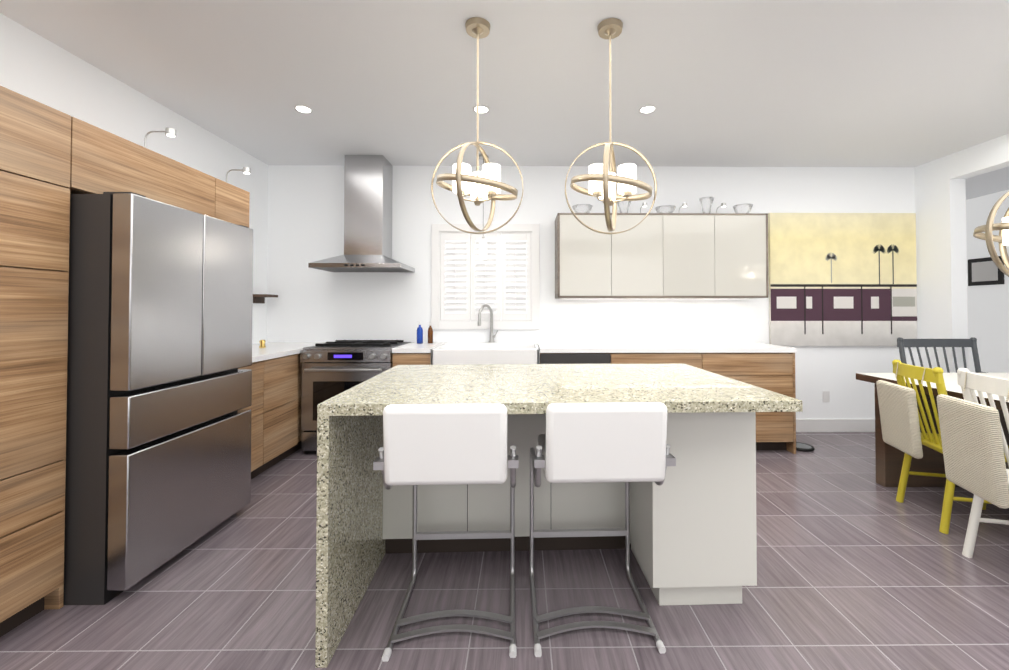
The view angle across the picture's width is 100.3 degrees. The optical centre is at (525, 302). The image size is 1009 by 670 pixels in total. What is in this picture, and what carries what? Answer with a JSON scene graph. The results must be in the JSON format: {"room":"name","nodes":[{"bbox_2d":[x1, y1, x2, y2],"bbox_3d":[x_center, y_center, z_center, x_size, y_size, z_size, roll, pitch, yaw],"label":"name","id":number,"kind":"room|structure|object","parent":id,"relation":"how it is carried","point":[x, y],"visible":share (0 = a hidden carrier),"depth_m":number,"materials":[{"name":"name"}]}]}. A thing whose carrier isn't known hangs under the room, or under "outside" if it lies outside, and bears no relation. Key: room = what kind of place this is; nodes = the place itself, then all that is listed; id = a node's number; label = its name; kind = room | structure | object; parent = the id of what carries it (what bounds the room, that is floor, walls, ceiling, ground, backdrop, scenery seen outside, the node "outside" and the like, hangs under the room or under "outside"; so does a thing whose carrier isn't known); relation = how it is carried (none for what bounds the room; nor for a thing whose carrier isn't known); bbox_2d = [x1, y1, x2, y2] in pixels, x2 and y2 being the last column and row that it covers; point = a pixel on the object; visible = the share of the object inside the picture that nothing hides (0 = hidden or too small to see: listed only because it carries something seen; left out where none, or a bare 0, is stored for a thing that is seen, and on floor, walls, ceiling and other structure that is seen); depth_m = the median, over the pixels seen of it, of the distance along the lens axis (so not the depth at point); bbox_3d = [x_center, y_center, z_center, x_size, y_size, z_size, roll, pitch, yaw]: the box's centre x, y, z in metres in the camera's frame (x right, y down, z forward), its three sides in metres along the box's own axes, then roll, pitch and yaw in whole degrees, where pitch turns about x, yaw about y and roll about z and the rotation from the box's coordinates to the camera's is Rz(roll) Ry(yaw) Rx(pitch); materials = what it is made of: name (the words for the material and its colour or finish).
{"room":"kitchen","nodes":[
{"label":"kitchen","id":0,"kind":"room"},
{"bbox_2d":[0,13,267,343],"bbox_3d":[-2.648,-0.095,0.760,0.150,2.700,7.250,0,-1,-1],"label":"wall","id":1,"kind":"structure","parent":0,"point":[37,67],"depth_m":2.74,"materials":[{"name":"white paint"}]},
{"bbox_2d":[84,122,219,218],"bbox_3d":[-2.250,-0.631,2.182,0.668,0.305,0.830,0,-1,-1],"label":"upper cabinet","id":2,"kind":"object","parent":1,"relation":"attached to","point":[112,162],"depth_m":2.10,"materials":[{"name":"brown wood"}]},
{"bbox_2d":[144,128,175,147],"bbox_3d":[-1.898,-0.841,2.174,0.168,0.112,0.043,0,-1,-1],"label":"spotlight","id":3,"kind":"object","parent":2,"relation":"attached to","point":[170,132],"visible":0.75,"depth_m":2.17,"materials":[{"name":"silver metal"}]},
{"bbox_2d":[220,180,249,226],"bbox_3d":[-2.255,-0.622,2.762,0.668,0.305,0.330,0,-1,-1],"label":"upper cabinet","id":4,"kind":"object","parent":1,"relation":"attached to","point":[234,201],"depth_m":2.77,"materials":[{"name":"brown wood"}]},
{"bbox_2d":[226,167,250,181],"bbox_3d":[-1.903,-0.832,2.773,0.168,0.112,0.043,0,-1,-1],"label":"spotlight","id":5,"kind":"object","parent":4,"relation":"attached to","point":[246,170],"visible":0.79,"depth_m":2.77,"materials":[{"name":"silver metal"}]},
{"bbox_2d":[253,294,277,302],"bbox_3d":[-2.533,-0.036,4.086,0.138,0.085,0.200,0,-1,-1],"label":"wall shelf","id":6,"kind":"object","parent":1,"relation":"attached to","point":[258,298],"visible":0.96,"depth_m":4.04,"materials":[{"name":"brown wood"}]},
{"bbox_2d":[431,344,539,364],"bbox_3d":[-0.346,0.520,3.846,0.924,0.245,0.567,0,-1,-1],"label":"sink","id":7,"kind":"object","parent":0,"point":[454,354],"visible":0.46,"depth_m":3.56,"materials":[{"name":"white ceramic"}]},
{"bbox_2d":[477,304,497,342],"bbox_3d":[-0.368,0.205,4.123,0.193,0.379,0.211,0,-1,-1],"label":"tap","id":8,"kind":"object","parent":7,"relation":"on","point":[492,337],"visible":1,"depth_m":4.17,"materials":[{"name":"silver metal"}]},
{"bbox_2d":[0,432,1008,669],"bbox_3d":[1.669,1.329,1.654,8.900,0.120,9.000,0,-1,-1],"label":"floor","id":9,"kind":"structure","parent":0,"point":[859,567],"depth_m":1.79,"materials":[{"name":"tile"}]},
{"bbox_2d":[0,86,83,636],"bbox_3d":[-2.243,0.236,1.458,0.668,2.060,0.628,0,-1,-1],"label":"tall cabinet","id":10,"kind":"object","parent":9,"relation":"on","point":[52,159],"depth_m":1.64,"materials":[{"name":"brown wood"}]},
{"bbox_2d":[63,192,252,604],"bbox_3d":[-2.116,0.402,2.188,0.860,1.750,0.820,0,-1,-1],"label":"fridge","id":11,"kind":"object","parent":9,"relation":"on","point":[158,420],"visible":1,"depth_m":1.88,"materials":[{"name":"grey metal"}]},
{"bbox_2d":[238,362,265,478],"bbox_3d":[-2.256,0.853,2.851,0.668,0.868,0.468,0,-1,-1],"label":"base cabinet","id":12,"kind":"object","parent":9,"relation":"on","point":[258,407],"depth_m":3.03,"materials":[{"name":"brown wood"}]},
{"bbox_2d":[266,354,301,469],"bbox_3d":[-2.261,0.860,3.321,0.668,0.868,0.472,0,-1,-1],"label":"base cabinet","id":13,"kind":"object","parent":9,"relation":"on","point":[275,407],"depth_m":3.35,"materials":[{"name":"brown wood"}]},
{"bbox_2d":[252,342,325,361],"bbox_3d":[-2.253,0.406,3.427,0.686,0.040,1.606,0,-1,-1],"label":"countertop","id":14,"kind":"structure","parent":13,"relation":"on","point":[273,349],"depth_m":3.48,"materials":[{"name":"white stone"}]},
{"bbox_2d":[259,340,265,347],"bbox_3d":[-2.249,0.351,3.592,0.052,0.070,0.051,0,-1,-1],"label":"brass ornament","id":15,"kind":"object","parent":14,"relation":"on","point":[262,343],"visible":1,"depth_m":3.58,"materials":[{"name":"brown metal"}]},
{"bbox_2d":[300,340,410,453],"bbox_3d":[-1.527,0.833,3.858,0.760,0.940,0.724,0,-1,-1],"label":"range","id":16,"kind":"object","parent":9,"relation":"on","point":[332,369],"visible":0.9,"depth_m":3.56,"materials":[{"name":"silver metal"}]},
{"bbox_2d":[392,350,430,366],"bbox_3d":[-0.977,0.869,3.908,0.329,0.868,0.652,0,-1,-1],"label":"base cabinet","id":17,"kind":"object","parent":9,"relation":"on","point":[400,357],"depth_m":3.59,"materials":[{"name":"brown wood"}]},
{"bbox_2d":[392,342,443,349],"bbox_3d":[-0.978,0.413,3.910,0.328,0.040,0.663,0,-1,-1],"label":"countertop","id":18,"kind":"structure","parent":17,"relation":"on","point":[413,345],"depth_m":3.75,"materials":[{"name":"white stone"}]},
{"bbox_2d":[417,321,422,343],"bbox_3d":[-1.024,0.287,4.065,0.060,0.214,0.058,0,-1,-1],"label":"bottle","id":19,"kind":"object","parent":18,"relation":"on","point":[419,335],"visible":1,"depth_m":4.04,"materials":[{"name":"blue glass"}]},
{"bbox_2d":[427,322,432,342],"bbox_3d":[-0.931,0.292,4.096,0.056,0.204,0.051,0,-1,-1],"label":"bottle","id":20,"kind":"object","parent":18,"relation":"on","point":[430,334],"visible":1,"depth_m":4.07,"materials":[{"name":"brown"}]},
{"bbox_2d":[373,403,518,661],"bbox_3d":[-0.273,0.806,1.664,0.492,0.932,0.610,0,-1,-1],"label":"stool","id":21,"kind":"object","parent":9,"relation":"on","point":[443,444],"visible":0.98,"depth_m":1.39,"materials":[{"name":"white leather"}]},
{"bbox_2d":[315,363,802,667],"bbox_3d":[0.121,0.820,2.020,1.767,0.910,1.095,0,-1,-1],"label":"kitchen island","id":22,"kind":"object","parent":9,"relation":"on","point":[693,539],"visible":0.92,"depth_m":1.75,"materials":[{"name":"beige stone"}]},
{"bbox_2d":[538,346,611,363],"bbox_3d":[0.422,0.870,3.919,0.609,0.868,0.656,0,-1,-1],"label":"dishwasher","id":23,"kind":"object","parent":9,"relation":"on","point":[546,356],"depth_m":3.60,"materials":[{"name":"black metal"}]},
{"bbox_2d":[530,402,675,656],"bbox_3d":[0.267,0.807,1.683,0.492,0.932,0.610,0,-1,-1],"label":"stool","id":24,"kind":"object","parent":9,"relation":"on","point":[625,442],"visible":0.98,"depth_m":1.41,"materials":[{"name":"white leather"}]},
{"bbox_2d":[612,350,703,369],"bbox_3d":[1.119,0.870,3.926,0.786,0.868,0.656,0,-1,-1],"label":"base cabinet","id":25,"kind":"object","parent":9,"relation":"on","point":[695,358],"depth_m":3.61,"materials":[{"name":"brown wood"}]},
{"bbox_2d":[704,350,796,453],"bbox_3d":[1.915,0.870,3.933,0.805,0.868,0.656,0,-1,-1],"label":"base cabinet","id":26,"kind":"object","parent":9,"relation":"on","point":[770,367],"depth_m":3.61,"materials":[{"name":"brown wood"}]},
{"bbox_2d":[536,342,795,349],"bbox_3d":[1.221,0.414,3.930,2.203,0.040,0.663,0,-1,-1],"label":"countertop","id":27,"kind":"structure","parent":26,"relation":"on","point":[543,345],"depth_m":3.75,"materials":[{"name":"white stone"}]},
{"bbox_2d":[796,442,814,451],"bbox_3d":[2.459,1.287,3.762,0.210,0.024,0.210,0,-1,-1],"label":"bowl","id":28,"kind":"object","parent":9,"relation":"on","point":[804,447],"visible":0.77,"depth_m":3.71,"materials":[{"name":"black metal"}]},
{"bbox_2d":[856,373,1008,486],"bbox_3d":[3.164,0.898,2.234,1.300,0.760,1.920,0,-1,-1],"label":"dining table","id":29,"kind":"object","parent":9,"relation":"on","point":[889,460],"visible":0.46,"depth_m":2.94,"materials":[{"name":"brown wood"}]},
{"bbox_2d":[897,337,987,372],"bbox_3d":[3.741,0.807,3.598,0.750,0.989,0.509,0,-1,-1],"label":"chair","id":30,"kind":"object","parent":9,"relation":"on","point":[971,342],"visible":0.27,"depth_m":3.82,"materials":[{"name":"grey wood"}]},
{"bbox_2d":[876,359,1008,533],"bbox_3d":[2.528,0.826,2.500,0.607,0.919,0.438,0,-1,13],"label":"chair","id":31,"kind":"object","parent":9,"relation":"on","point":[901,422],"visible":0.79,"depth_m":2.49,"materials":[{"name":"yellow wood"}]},
{"bbox_2d":[937,368,1008,557],"bbox_3d":[2.332,0.801,1.899,0.609,0.949,0.438,0,-1,13],"label":"chair","id":32,"kind":"object","parent":9,"relation":"on","point":[974,445],"visible":1,"depth_m":1.94,"materials":[{"name":"white fabric"}]},
{"bbox_2d":[0,0,1008,199],"bbox_3d":[1.669,-1.490,1.697,8.900,0.120,9.000,0,-1,-1],"label":"ceiling","id":33,"kind":"structure","parent":0,"point":[815,83],"depth_m":2.62,"materials":[{"name":"white paint"}]},
{"bbox_2d":[294,105,312,112],"bbox_3d":[-1.614,-1.405,3.055,0.124,0.004,0.124,0,-1,-1],"label":"recessed light","id":34,"kind":"object","parent":33,"relation":"in","point":[302,109],"visible":1,"depth_m":3.05,"materials":[{"name":"white"}]},
{"bbox_2d":[431,17,523,233],"bbox_3d":[-0.245,-0.886,2.150,0.469,1.070,0.423,0,-1,-1],"label":"pendant light","id":35,"kind":"object","parent":33,"relation":"hanging from","point":[479,188],"visible":1,"depth_m":2.12,"materials":[{"name":"beige metal"}]},
{"bbox_2d":[473,105,489,113],"bbox_3d":[-0.324,-1.405,3.057,0.124,0.004,0.124,0,-1,-1],"label":"recessed light","id":36,"kind":"object","parent":33,"relation":"in","point":[483,109],"visible":0.9,"depth_m":3.05,"materials":[{"name":"white"}]},
{"bbox_2d":[479,154,488,258],"bbox_3d":[-0.403,-0.905,3.989,0.100,0.978,0.098,0,-1,-1],"label":"pendant light","id":37,"kind":"object","parent":33,"relation":"hanging from","point":[483,248],"visible":0.73,"depth_m":3.96,"materials":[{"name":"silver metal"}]},
{"bbox_2d":[565,18,656,233],"bbox_3d":[0.434,-0.886,2.156,0.469,1.070,0.423,0,-1,-1],"label":"pendant light","id":38,"kind":"object","parent":33,"relation":"hanging from","point":[601,179],"visible":1,"depth_m":2.12,"materials":[{"name":"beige metal"}]},
{"bbox_2d":[639,105,655,113],"bbox_3d":[0.886,-1.405,3.058,0.124,0.004,0.124,0,-1,-1],"label":"recessed light","id":39,"kind":"object","parent":33,"relation":"in","point":[646,109],"visible":1,"depth_m":3.05,"materials":[{"name":"white"}]},
{"bbox_2d":[973,191,1008,276],"bbox_3d":[2.982,-0.759,2.448,0.596,1.316,0.537,0,-1,-1],"label":"dining pendant light","id":40,"kind":"object","parent":33,"relation":"hanging from","point":[1002,227],"visible":1,"depth_m":2.45,"materials":[{"name":"beige metal"}]},
{"bbox_2d":[267,165,916,418],"bbox_3d":[0.694,-0.040,4.341,6.900,2.700,0.150,0,-1,-1],"label":"wall","id":41,"kind":"structure","parent":0,"point":[306,218],"depth_m":4.27,"materials":[{"name":"white paint"}]},
{"bbox_2d":[308,155,414,271],"bbox_3d":[-1.528,-0.852,4.005,0.820,1.083,0.502,0,-1,-1],"label":"range hood","id":42,"kind":"object","parent":41,"relation":"attached to","point":[368,179],"visible":1,"depth_m":3.96,"materials":[{"name":"grey metal"}]},
{"bbox_2d":[431,224,539,328],"bbox_3d":[-0.406,-0.263,4.322,1.090,1.065,0.186,0,-1,-1],"label":"window shutters","id":43,"kind":"object","parent":41,"relation":"attached to","point":[502,280],"visible":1,"depth_m":4.26,"materials":[{"name":"white painted wood"},{"name":"clear glass"}]},
{"bbox_2d":[555,213,614,298],"bbox_3d":[0.547,-0.439,4.092,0.502,0.790,0.353,0,-1,-1],"label":"upper cabinet","id":44,"kind":"object","parent":41,"relation":"attached to","point":[584,257],"depth_m":3.92,"materials":[{"name":"grey wood"}]},
{"bbox_2d":[572,204,592,212],"bbox_3d":[0.547,-0.882,4.047,0.200,0.090,0.197,0,-1,-1],"label":"glass bowl","id":45,"kind":"object","parent":44,"relation":"on","point":[585,210],"visible":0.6,"depth_m":3.99,"materials":[{"name":"white"}]},
{"bbox_2d":[615,213,666,298],"bbox_3d":[1.040,-0.439,4.096,0.483,0.790,0.353,0,-1,-1],"label":"upper cabinet","id":46,"kind":"object","parent":41,"relation":"attached to","point":[640,251],"depth_m":3.92,"materials":[{"name":"grey wood"}]},
{"bbox_2d":[617,201,630,212],"bbox_3d":[0.947,-0.912,4.051,0.150,0.150,0.148,0,-1,-1],"label":"glass bowl","id":47,"kind":"object","parent":46,"relation":"on","point":[625,207],"visible":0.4,"depth_m":4.01,"materials":[{"name":"white"}]},
{"bbox_2d":[654,205,675,212],"bbox_3d":[1.347,-0.877,4.055,0.200,0.080,0.197,0,-1,-1],"label":"glass bowl","id":48,"kind":"object","parent":46,"relation":"on","point":[664,209],"visible":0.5,"depth_m":3.99,"materials":[{"name":"white"}]},
{"bbox_2d":[667,213,718,298],"bbox_3d":[1.523,-0.439,4.101,0.484,0.790,0.353,0,-1,-1],"label":"upper cabinet","id":49,"kind":"object","parent":41,"relation":"attached to","point":[687,256],"depth_m":3.93,"materials":[{"name":"grey wood"}]},
{"bbox_2d":[699,197,713,212],"bbox_3d":[1.747,-0.921,4.059,0.140,0.170,0.138,0,-1,-1],"label":"glass bowl","id":50,"kind":"object","parent":49,"relation":"on","point":[707,205],"visible":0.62,"depth_m":4.03,"materials":[{"name":"white"}]},
{"bbox_2d":[715,213,767,298],"bbox_3d":[2.016,-0.439,4.105,0.501,0.790,0.353,0,-1,-1],"label":"upper cabinet","id":51,"kind":"object","parent":41,"relation":"attached to","point":[743,237],"depth_m":3.93,"materials":[{"name":"grey wood"}]},
{"bbox_2d":[733,204,752,212],"bbox_3d":[2.097,-0.886,4.062,0.180,0.100,0.177,0,-1,-1],"label":"glass bowl","id":52,"kind":"object","parent":51,"relation":"on","point":[745,208],"visible":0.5,"depth_m":4.01,"materials":[{"name":"white"}]},
{"bbox_2d":[823,391,829,401],"bbox_3d":[3.050,0.954,4.268,0.070,0.110,0.006,0,-1,-1],"label":"electrical outlet plate","id":53,"kind":"object","parent":41,"relation":"attached to","point":[826,396],"visible":1,"depth_m":4.26,"materials":[{"name":"white plastic"}]},
{"bbox_2d":[796,419,874,431],"bbox_3d":[3.165,1.241,4.098,1.658,0.130,0.338,0,-1,-1],"label":"baseboard","id":54,"kind":"structure","parent":41,"relation":"attached to","point":[835,425],"depth_m":4.25,"materials":[{"name":"white paint"}]},
{"bbox_2d":[768,213,916,345],"bbox_3d":[3.220,-0.236,4.273,1.490,1.350,0.036,0,-1,-1],"label":"picture","id":55,"kind":"object","parent":41,"relation":"attached to","point":[842,279],"visible":0.94,"depth_m":4.26,"materials":[{"name":"multicoloured"}]},
{"bbox_2d":[915,133,1008,372],"bbox_3d":[4.102,-0.093,0.848,0.150,2.700,6.900,0,-1,-1],"label":"wall","id":56,"kind":"structure","parent":0,"point":[941,244],"depth_m":4.00,"materials":[{"name":"white paint"}]},
{"bbox_2d":[966,190,1008,372],"bbox_3d":[5.993,-0.079,1.815,0.150,2.700,8.800,0,-1,-1],"label":"wall","id":57,"kind":"structure","parent":0,"point":[988,317],"depth_m":5.37,"materials":[{"name":"white paint"}]},
{"bbox_2d":[968,256,1003,285],"bbox_3d":[5.870,-0.400,5.370,0.025,0.350,0.400,0,-1,-1],"label":"framed picture","id":58,"kind":"object","parent":57,"relation":"attached to","point":[985,271],"visible":0.79,"depth_m":5.37,"materials":[{"name":"black"}]}
]}

